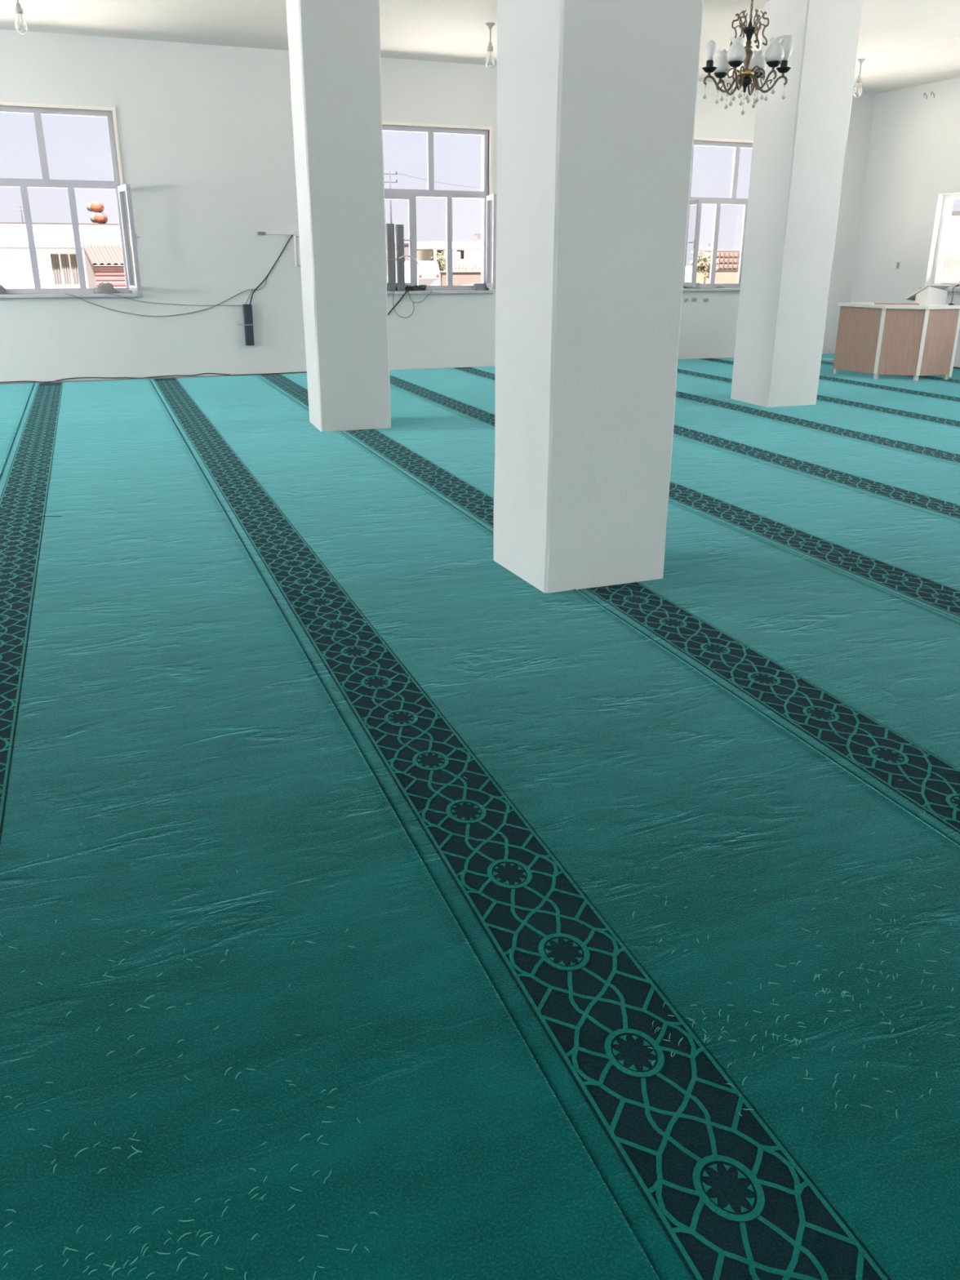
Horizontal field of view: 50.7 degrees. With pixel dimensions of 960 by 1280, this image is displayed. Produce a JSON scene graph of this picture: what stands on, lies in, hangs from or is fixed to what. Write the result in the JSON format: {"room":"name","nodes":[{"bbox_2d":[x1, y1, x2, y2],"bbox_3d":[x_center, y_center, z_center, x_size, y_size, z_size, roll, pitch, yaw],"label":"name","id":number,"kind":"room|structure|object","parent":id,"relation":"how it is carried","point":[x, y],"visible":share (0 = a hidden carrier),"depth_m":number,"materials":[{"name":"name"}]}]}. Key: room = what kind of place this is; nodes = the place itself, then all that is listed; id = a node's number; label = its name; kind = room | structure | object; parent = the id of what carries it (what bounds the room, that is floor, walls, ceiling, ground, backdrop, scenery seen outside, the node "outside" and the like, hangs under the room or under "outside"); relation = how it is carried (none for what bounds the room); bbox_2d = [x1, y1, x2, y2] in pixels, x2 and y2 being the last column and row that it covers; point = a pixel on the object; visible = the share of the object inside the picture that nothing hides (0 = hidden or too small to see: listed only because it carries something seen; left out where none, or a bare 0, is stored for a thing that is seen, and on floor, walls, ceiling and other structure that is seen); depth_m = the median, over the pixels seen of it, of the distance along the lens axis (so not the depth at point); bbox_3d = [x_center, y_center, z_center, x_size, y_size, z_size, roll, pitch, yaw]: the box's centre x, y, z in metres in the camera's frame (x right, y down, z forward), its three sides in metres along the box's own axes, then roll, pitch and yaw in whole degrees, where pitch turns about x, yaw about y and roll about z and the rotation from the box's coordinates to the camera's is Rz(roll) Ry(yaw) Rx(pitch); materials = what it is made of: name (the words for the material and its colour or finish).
{"room":"mosque","nodes":[
{"label":"mosque","id":0,"kind":"room"},
{"bbox_2d":[0,29,875,384],"bbox_3d":[-3.173,-5.377,13.317,20.686,4.254,0.300,-8,22,-20],"label":"wall","id":1,"kind":"structure","parent":0,"point":[205,132],"depth_m":13.10,"materials":[{"name":"paint"}]},
{"bbox_2d":[0,101,141,298],"bbox_3d":[-5.130,-5.245,12.153,1.878,2.166,0.628,-8,22,-20],"label":"window","id":2,"kind":"structure","parent":1,"relation":"in","point":[37,291],"depth_m":12.39,"materials":[{"name":"white plastic"}]},
{"bbox_2d":[0,284,8,294],"bbox_3d":[-5.886,-4.293,12.391,0.182,0.123,0.075,-8,22,-20],"label":"rounded stone","id":3,"kind":"object","parent":2,"relation":"on","point":[2,290],"visible":1,"depth_m":12.39,"materials":[{"name":"grey"}]},
{"bbox_2d":[93,282,119,293],"bbox_3d":[-4.734,-4.457,12.817,0.322,0.135,0.074,-8,22,-20],"label":"rag","id":4,"kind":"object","parent":2,"relation":"on","point":[103,288],"visible":1,"depth_m":12.79,"materials":[{"name":"grey fabric"}]},
{"bbox_2d":[64,288,253,316],"bbox_3d":[-4.107,-4.360,13.112,2.352,0.329,0.070,-8,22,-22],"label":"cable","id":5,"kind":"object","parent":1,"relation":"attached to","point":[249,289],"visible":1,"depth_m":13.15,"materials":[{"name":"grey plastic"}]},
{"bbox_2d":[105,293,243,306],"bbox_3d":[-3.951,-4.422,13.147,1.722,0.179,0.061,-9,22,-22],"label":"cable","id":6,"kind":"object","parent":1,"relation":"attached to","point":[105,293],"visible":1,"depth_m":13.20,"materials":[{"name":"grey plastic"}]},
{"bbox_2d":[237,304,254,345],"bbox_3d":[-3.136,-4.212,13.541,0.196,0.526,0.101,-8,22,-20],"label":"speaker","id":7,"kind":"object","parent":1,"relation":"attached to","point":[247,308],"visible":1,"depth_m":13.52},
{"bbox_2d":[244,306,253,344],"bbox_3d":[-3.081,-4.203,13.518,0.095,0.486,0.008,-8,22,-20],"label":"grille","id":8,"kind":"object","parent":7,"relation":"attached to","point":[249,333],"depth_m":13.52,"materials":[{"name":"fabric"}]},
{"bbox_2d":[245,261,277,303],"bbox_3d":[-2.905,-4.756,13.468,0.476,0.559,0.028,-8,22,-20],"label":"wire","id":9,"kind":"object","parent":1,"relation":"attached to","point":[277,261],"visible":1,"depth_m":13.48,"materials":[{"name":"grey"}]},
{"bbox_2d":[257,231,265,235],"bbox_3d":[-2.863,-5.331,13.273,0.090,0.036,0.034,-8,22,-20],"label":"box","id":10,"kind":"object","parent":1,"relation":"attached to","point":[259,233],"visible":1,"depth_m":13.26,"materials":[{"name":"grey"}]},
{"bbox_2d":[249,231,295,304],"bbox_3d":[-2.740,-4.940,13.469,0.718,0.906,0.035,-8,22,-20],"label":"cable","id":11,"kind":"object","parent":1,"relation":"attached to","point":[295,232],"visible":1,"depth_m":13.47,"materials":[{"name":"grey plastic"}]},
{"bbox_2d":[265,231,298,235],"bbox_3d":[-2.492,-5.383,13.413,0.700,0.030,0.030,-8,22,-20],"label":"cable trunking","id":12,"kind":"object","parent":1,"relation":"attached to","point":[266,233],"visible":0.58,"depth_m":13.35,"materials":[{"name":"white plastic"}]},
{"bbox_2d":[293,235,300,267],"bbox_3d":[-2.300,-5.187,13.518,0.340,0.400,0.118,-8,22,-20],"label":"cable trunking","id":13,"kind":"object","parent":1,"relation":"attached to","point":[296,240],"visible":0.35,"depth_m":13.44,"materials":[{"name":"white plastic"}]},
{"bbox_2d":[387,288,408,315],"bbox_3d":[-1.155,-4.733,14.214,0.326,0.358,0.061,-3,21,-8],"label":"cable","id":14,"kind":"object","parent":1,"relation":"attached to","point":[406,291],"visible":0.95,"depth_m":14.22,"materials":[{"name":"grey plastic"}]},
{"bbox_2d":[392,290,414,318],"bbox_3d":[-1.066,-4.721,14.236,0.319,0.376,0.076,-8,22,-20],"label":"cable loop","id":15,"kind":"object","parent":1,"relation":"attached to","point":[393,291],"visible":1,"depth_m":14.30,"materials":[{"name":"grey"}]},
{"bbox_2d":[408,290,431,302],"bbox_3d":[-0.853,-4.846,14.280,0.346,0.173,0.078,-8,22,-20],"label":"cable loop","id":16,"kind":"object","parent":1,"relation":"attached to","point":[408,291],"visible":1,"depth_m":14.31,"materials":[{"name":"grey"}]},
{"bbox_2d":[382,120,496,294],"bbox_3d":[-0.590,-5.867,13.840,1.810,2.166,0.632,-8,22,-20],"label":"window","id":17,"kind":"structure","parent":1,"relation":"in","point":[489,200],"depth_m":14.06,"materials":[{"name":"white plastic"}]},
{"bbox_2d":[385,223,395,291],"bbox_3d":[-1.240,-5.273,13.975,0.130,0.863,0.077,-8,22,-20],"label":"speaker","id":18,"kind":"object","parent":17,"relation":"on","point":[389,228],"visible":0.98,"depth_m":13.94},
{"bbox_2d":[395,224,404,291],"bbox_3d":[-1.119,-5.286,14.021,0.129,0.856,0.077,-8,22,-20],"label":"speaker","id":19,"kind":"object","parent":17,"relation":"on","point":[399,228],"visible":1,"depth_m":13.98},
{"bbox_2d":[399,255,419,265],"bbox_3d":[-0.977,-5.268,14.054,0.316,0.136,0.059,-12,24,-29],"label":"strap","id":20,"kind":"object","parent":19,"relation":"attached to","point":[415,259],"visible":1,"depth_m":14.03,"materials":[{"name":"white plastic"}]},
{"bbox_2d":[404,284,426,290],"bbox_3d":[-0.915,-4.950,14.228,0.360,0.082,0.055,-8,22,-20],"label":"heap","id":21,"kind":"object","parent":17,"relation":"on","point":[418,287],"visible":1,"depth_m":14.22,"materials":[{"name":"grey fabric"}]},
{"bbox_2d":[473,283,484,290],"bbox_3d":[-0.011,-5.084,14.575,0.160,0.095,0.075,-8,22,-20],"label":"concrete block","id":22,"kind":"object","parent":17,"relation":"on","point":[477,286],"visible":1,"depth_m":14.54,"materials":[{"name":"grey concrete"}]},
{"bbox_2d":[682,137,753,291],"bbox_3d":[3.951,-6.493,15.534,1.912,2.166,0.622,-8,22,-20],"label":"window","id":23,"kind":"structure","parent":1,"relation":"in","point":[736,144],"depth_m":15.57,"materials":[{"name":"white plastic"}]},
{"bbox_2d":[684,283,699,288],"bbox_3d":[3.321,-5.535,15.818,0.230,0.080,0.065,-8,22,-20],"label":"concrete block","id":24,"kind":"object","parent":23,"relation":"on","point":[697,285],"visible":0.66,"depth_m":15.80,"materials":[{"name":"grey concrete"}]},
{"bbox_2d":[0,0,959,93],"bbox_3d":[0.532,-4.167,3.806,20.686,0.250,20.366,-8,22,-20],"label":"ceiling","id":25,"kind":"structure","parent":0,"point":[903,43],"depth_m":11.39,"materials":[{"name":"paint"}]},
{"bbox_2d":[14,0,27,34],"bbox_3d":[-4.381,-6.004,9.616,0.110,0.437,0.107,-8,22,-20],"label":"pendant bulb","id":26,"kind":"object","parent":25,"relation":"hanging from","point":[19,11],"visible":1,"depth_m":9.62,"materials":[{"name":"glass"}]},
{"bbox_2d":[485,22,495,68],"bbox_3d":[0.114,-6.625,11.299,0.110,0.437,0.107,-8,22,-20],"label":"pendant bulb","id":27,"kind":"object","parent":25,"relation":"hanging from","point":[490,48],"visible":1,"depth_m":11.28,"materials":[{"name":"grey plastic"}]},
{"bbox_2d":[702,0,793,95],"bbox_3d":[1.980,-4.633,7.369,0.623,1.384,0.676,-8,22,-20],"label":"chandelier","id":28,"kind":"object","parent":25,"relation":"hanging from","point":[780,48],"visible":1,"depth_m":7.45,"materials":[{"name":"white glass"}]},
{"bbox_2d":[706,59,713,66],"bbox_3d":[1.704,-4.267,7.507,0.052,0.056,0.051,-8,22,-20],"label":"socket","id":29,"kind":"object","parent":28,"relation":"attached to","point":[709,63],"depth_m":7.48,"materials":[{"name":"grey metal"}]},
{"bbox_2d":[780,60,787,66],"bbox_3d":[2.253,-4.265,7.507,0.052,0.056,0.051,-8,22,-20],"label":"socket","id":30,"kind":"object","parent":28,"relation":"attached to","point":[784,63],"depth_m":7.49,"materials":[{"name":"grey metal"}]},
{"bbox_2d":[853,58,866,97],"bbox_3d":[4.956,-7.340,13.231,0.110,0.437,0.107,-8,22,-20],"label":"pendant bulb","id":31,"kind":"object","parent":25,"relation":"hanging from","point":[859,80],"visible":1,"depth_m":13.21,"materials":[{"name":"glass"}]},
{"bbox_2d":[22,360,959,1279],"bbox_3d":[0.521,-0.223,5.292,20.086,0.288,19.766,-8,22,-20],"label":"floor","id":32,"kind":"structure","parent":0,"point":[726,360],"depth_m":3.39,"materials":[{"name":"teal carpet"}]},
{"bbox_2d":[0,382,34,478],"bbox_3d":[-2.893,0.101,3.967,1.399,0.008,19.799,-7,22,-19],"label":"carpet runner","id":33,"kind":"object","parent":32,"relation":"on","point":[14,397],"visible":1,"depth_m":10.49,"materials":[{"name":"teal carpet"}]},
{"bbox_2d":[0,378,659,1279],"bbox_3d":[-1.592,-0.078,4.451,1.399,0.008,19.799,-7,22,-19],"label":"carpet runner","id":34,"kind":"object","parent":32,"relation":"on","point":[185,700],"visible":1,"depth_m":2.32,"materials":[{"name":"teal carpet"}]},
{"bbox_2d":[22,664,67,679],"bbox_3d":[-1.669,0.124,3.901,0.024,0.004,0.184,17,26,37],"label":"thread","id":35,"kind":"object","parent":34,"relation":"on","point":[67,664],"visible":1,"depth_m":3.89,"materials":[{"name":"teal fabric"}]},
{"bbox_2d":[2,374,232,383],"bbox_3d":[-4.761,-3.391,13.183,3.034,0.019,0.021,-8,22,-20],"label":"wire","id":36,"kind":"object","parent":34,"relation":"on","point":[227,375],"visible":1,"depth_m":13.19,"materials":[{"name":"grey"}]},
{"bbox_2d":[285,0,391,431],"bbox_3d":[-1.266,-3.905,9.045,0.685,3.946,0.675,-8,22,-20],"label":"square pillar","id":37,"kind":"structure","parent":32,"relation":"on","point":[334,45],"depth_m":8.79,"materials":[{"name":"paint"}]},
{"bbox_2d":[149,374,959,1279],"bbox_3d":[-0.291,-0.257,4.936,1.399,0.008,19.799,-7,22,-19],"label":"carpet runner","id":38,"kind":"object","parent":32,"relation":"on","point":[557,697],"visible":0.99,"depth_m":2.64,"materials":[{"name":"teal carpet"}]},
{"bbox_2d":[0,371,306,382],"bbox_3d":[-4.223,-3.485,13.387,4.300,0.049,0.026,-8,22,-20],"label":"cable","id":39,"kind":"object","parent":38,"relation":"on","point":[303,371],"visible":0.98,"depth_m":13.36,"materials":[{"name":"grey plastic"}]},
{"bbox_2d":[0,591,951,936],"bbox_3d":[0.127,0.191,3.739,2.594,0.002,2.864,0,21,-1],"label":"yarn fluff","id":40,"kind":"object","parent":38,"relation":"on","point":[713,591],"visible":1,"depth_m":2.56,"materials":[{"name":"teal"}]},
{"bbox_2d":[493,0,703,593],"bbox_3d":[0.504,-2.202,4.540,0.684,3.946,0.634,-8,22,-20],"label":"square pillar","id":41,"kind":"structure","parent":32,"relation":"on","point":[597,99],"depth_m":4.50,"materials":[{"name":"paint"}]},
{"bbox_2d":[256,373,959,845],"bbox_3d":[1.011,-0.435,5.420,1.399,0.008,19.799,-7,22,-19],"label":"carpet runner","id":42,"kind":"object","parent":32,"relation":"on","point":[893,659],"visible":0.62,"depth_m":4.40,"materials":[{"name":"teal carpet"}]},
{"bbox_2d":[389,367,959,621],"bbox_3d":[2.312,-0.614,5.904,1.399,0.008,19.799,-7,22,-19],"label":"carpet runner","id":43,"kind":"object","parent":32,"relation":"on","point":[920,542],"visible":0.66,"depth_m":6.37,"materials":[{"name":"teal carpet"}]},
{"bbox_2d":[451,366,959,520],"bbox_3d":[3.613,-0.793,6.388,1.399,0.008,19.799,-7,22,-19],"label":"carpet runner","id":44,"kind":"object","parent":32,"relation":"on","point":[919,477],"visible":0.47,"depth_m":8.29,"materials":[{"name":"teal carpet"}]},
{"bbox_2d":[730,0,863,407],"bbox_3d":[3.288,-4.521,10.715,0.684,3.946,0.785,-8,22,-20],"label":"square pillar","id":45,"kind":"structure","parent":32,"relation":"on","point":[802,125],"depth_m":10.44,"materials":[{"name":"paint"}]},
{"bbox_2d":[675,373,959,464],"bbox_3d":[4.914,-0.972,6.872,1.399,0.008,19.799,-7,22,-19],"label":"carpet runner","id":46,"kind":"object","parent":32,"relation":"on","point":[929,439],"visible":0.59,"depth_m":10.04,"materials":[{"name":"teal carpet"}]},
{"bbox_2d":[676,358,959,427],"bbox_3d":[6.215,-1.150,7.356,1.399,0.008,19.799,-7,22,-19],"label":"carpet runner","id":47,"kind":"object","parent":32,"relation":"on","point":[945,412],"visible":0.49,"depth_m":11.60,"materials":[{"name":"teal carpet"}]},
{"bbox_2d":[694,357,959,402],"bbox_3d":[7.516,-1.329,7.840,1.399,0.008,19.799,-7,22,-19],"label":"carpet runner","id":48,"kind":"object","parent":32,"relation":"on","point":[949,391],"visible":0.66,"depth_m":13.20,"materials":[{"name":"teal carpet"}]},
{"bbox_2d":[832,302,959,381],"bbox_3d":[5.612,-4.050,13.678,1.050,0.963,1.210,-8,22,-20],"label":"curved desk","id":49,"kind":"object","parent":48,"relation":"on","point":[901,340],"depth_m":13.33,"materials":[{"name":"brown wood"}]},
{"bbox_2d":[906,284,950,304],"bbox_3d":[6.033,-4.665,13.637,0.524,0.255,0.352,-13,24,-31],"label":"lectern","id":50,"kind":"object","parent":49,"relation":"on","point":[931,294],"visible":0.98,"depth_m":13.50,"materials":[{"name":"grey wood"}]},
{"bbox_2d":[948,284,959,305],"bbox_3d":[6.208,-4.519,13.253,0.122,0.254,0.068,-8,22,-20],"label":"microphone","id":51,"kind":"object","parent":49,"relation":"on","point":[950,304],"visible":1,"depth_m":13.25,"materials":[{"name":"grey metal"}]},
{"bbox_2d":[820,353,959,383],"bbox_3d":[8.818,-1.508,8.325,1.399,0.008,19.799,-7,22,-19],"label":"carpet runner","id":52,"kind":"object","parent":32,"relation":"on","point":[955,377],"visible":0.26,"depth_m":13.97,"materials":[{"name":"teal carpet"}]},
{"bbox_2d":[849,77,959,367],"bbox_3d":[10.001,-3.380,8.118,0.300,4.254,19.766,-8,22,-20],"label":"wall","id":53,"kind":"structure","parent":0,"point":[913,158],"depth_m":15.59,"materials":[{"name":"paint"}]},
{"bbox_2d":[892,261,900,269],"bbox_3d":[6.566,-5.906,15.962,0.016,0.110,0.150,-8,22,-20],"label":"double socket","id":54,"kind":"object","parent":53,"relation":"attached to","point":[896,265],"visible":1,"depth_m":15.95,"materials":[{"name":"white plastic"}]},
{"bbox_2d":[919,193,959,292],"bbox_3d":[7.194,-5.720,14.574,0.275,1.355,1.810,-8,22,-20],"label":"window","id":55,"kind":"structure","parent":53,"relation":"in","point":[947,197],"depth_m":15.21,"materials":[{"name":"white"}]},
{"label":"outside","id":56,"kind":"structure","parent":0,"visible":0},
{"bbox_2d":[684,266,692,282],"bbox_3d":[-8.986,-34.716,98.074,380.000,0.550,320.000,-8,22,-20],"label":"ground","id":57,"kind":"structure","parent":56,"point":[688,273],"depth_m":127.53,"materials":[{"name":"white"}]},
{"bbox_2d":[0,222,124,288],"bbox_3d":[-23.728,-14.823,40.086,19.900,3.040,9.550,-8,22,-20],"label":"house","id":58,"kind":"structure","parent":57,"relation":"on","point":[55,246],"depth_m":38.11,"materials":[{"name":"grey"}]},
{"bbox_2d":[50,253,62,284],"bbox_3d":[-16.063,-14.054,38.388,0.280,1.080,0.059,-8,22,-20],"label":"curtain","id":59,"kind":"object","parent":58,"relation":"hanging from","point":[55,259],"depth_m":38.39,"materials":[{"name":"grey fabric"}]},
{"bbox_2d":[62,253,68,284],"bbox_3d":[-15.784,-14.092,38.492,0.160,1.080,0.059,-8,22,-20],"label":"curtain","id":60,"kind":"object","parent":58,"relation":"hanging from","point":[65,256],"depth_m":38.48,"materials":[{"name":"grey fabric"}]},
{"bbox_2d":[59,253,71,284],"bbox_3d":[-15.742,-14.093,38.495,0.280,1.080,0.059,-8,22,-20],"label":"curtain","id":61,"kind":"object","parent":58,"relation":"hanging from","point":[65,260],"depth_m":38.50,"materials":[{"name":"grey fabric"}]},
{"bbox_2d":[69,253,79,284],"bbox_3d":[-15.417,-14.138,38.616,0.300,1.080,0.059,-8,22,-20],"label":"curtain","id":62,"kind":"object","parent":58,"relation":"hanging from","point":[73,273],"depth_m":38.60,"materials":[{"name":"grey fabric"}]},
{"bbox_2d":[89,213,107,223],"bbox_3d":[-14.604,-16.153,38.793,0.543,0.390,0.500,-1,21,-3],"label":"barrel","id":63,"kind":"object","parent":58,"relation":"on","point":[100,218],"visible":0.97,"depth_m":38.59,"materials":[{"name":"brown"}]},
{"bbox_2d":[86,201,104,213],"bbox_3d":[-14.696,-16.529,38.670,0.543,0.390,0.500,-1,21,-3],"label":"barrel","id":64,"kind":"object","parent":63,"relation":"on","point":[95,206],"visible":1,"depth_m":38.46,"materials":[{"name":"brown"}]},
{"bbox_2d":[82,244,126,288],"bbox_3d":[-12.402,-12.225,34.370,1.740,2.270,1.150,-8,22,-20],"label":"shed","id":65,"kind":"object","parent":57,"relation":"on","point":[98,255],"visible":0.45,"depth_m":33.92,"materials":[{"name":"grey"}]},
{"bbox_2d":[383,170,397,223],"bbox_3d":[-6.339,-29.406,72.451,1.060,7.600,0.200,-8,22,-20],"label":"pole","id":66,"kind":"object","parent":57,"relation":"on","point":[389,174],"visible":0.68,"depth_m":71.47,"materials":[{"name":"grey metal"}]},
{"bbox_2d":[396,173,476,187],"bbox_3d":[-0.003,-36.439,81.104,18.615,0.630,15.019,-8,22,-20],"label":"power line","id":67,"kind":"object","parent":66,"relation":"attached to","point":[397,173],"visible":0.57,"depth_m":75.14,"materials":[{"name":"black metal"}]},
{"bbox_2d":[395,242,417,275],"bbox_3d":[-6.556,-31.009,83.226,1.600,3.000,4.050,-8,22,-20],"label":"annex","id":68,"kind":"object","parent":57,"relation":"on","point":[406,244],"visible":0.11,"depth_m":81.22,"materials":[{"name":"grey"}]},
{"bbox_2d":[404,261,439,285],"bbox_3d":[-3.682,-22.669,62.968,1.510,1.693,3.280,-8,22,-20],"label":"van","id":69,"kind":"object","parent":57,"relation":"on","point":[428,272],"visible":0.47,"depth_m":61.55,"materials":[{"name":"white paint"}]},
{"bbox_2d":[431,251,446,271],"bbox_3d":[-2.794,-27.007,73.623,1.447,2.310,1.312,-8,22,-20],"label":"tree","id":70,"kind":"object","parent":57,"relation":"on","point":[441,257],"visible":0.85,"depth_m":73.33,"materials":[{"name":"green plant"}]},
{"bbox_2d":[416,233,480,273],"bbox_3d":[-1.214,-31.592,83.833,8.700,3.690,8.550,-8,22,-20],"label":"house","id":71,"kind":"structure","parent":57,"relation":"on","point":[463,252],"depth_m":80.02,"materials":[{"name":"grey"}]},
{"bbox_2d":[456,251,460,258],"bbox_3d":[-1.687,-30.311,79.752,0.330,0.530,0.040,-8,22,-20],"label":"shutter","id":72,"kind":"object","parent":71,"relation":"hanging from","point":[458,253],"depth_m":79.73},
{"bbox_2d":[430,266,480,285],"bbox_3d":[-0.219,-20.103,56.541,5.568,1.444,0.663,-8,22,-20],"label":"dry brush","id":73,"kind":"object","parent":57,"relation":"on","point":[437,282],"visible":0.2,"depth_m":55.99,"materials":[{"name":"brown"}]},
{"bbox_2d":[439,271,480,285],"bbox_3d":[0.394,-19.807,56.106,5.500,1.200,0.380,-8,22,-20],"label":"wall","id":74,"kind":"structure","parent":57,"relation":"on","point":[460,277],"depth_m":55.38,"materials":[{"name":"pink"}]},
{"bbox_2d":[440,261,480,271],"bbox_3d":[0.396,-20.658,55.785,5.400,0.621,0.034,-8,22,-20],"label":"iron fence","id":75,"kind":"object","parent":74,"relation":"on","point":[442,264],"visible":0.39,"depth_m":55.31,"materials":[{"name":"grey metal"}]},
{"bbox_2d":[685,242,719,284],"bbox_3d":[13.543,-22.259,60.486,2.153,2.778,1.818,-8,22,-20],"label":"tree","id":76,"kind":"object","parent":57,"relation":"on","point":[704,265],"visible":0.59,"depth_m":60.39,"materials":[{"name":"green plant"}]},
{"bbox_2d":[691,249,739,284],"bbox_3d":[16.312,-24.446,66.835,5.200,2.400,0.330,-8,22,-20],"label":"house","id":77,"kind":"structure","parent":57,"relation":"on","point":[726,272],"depth_m":66.54,"materials":[{"name":"brown"}]},
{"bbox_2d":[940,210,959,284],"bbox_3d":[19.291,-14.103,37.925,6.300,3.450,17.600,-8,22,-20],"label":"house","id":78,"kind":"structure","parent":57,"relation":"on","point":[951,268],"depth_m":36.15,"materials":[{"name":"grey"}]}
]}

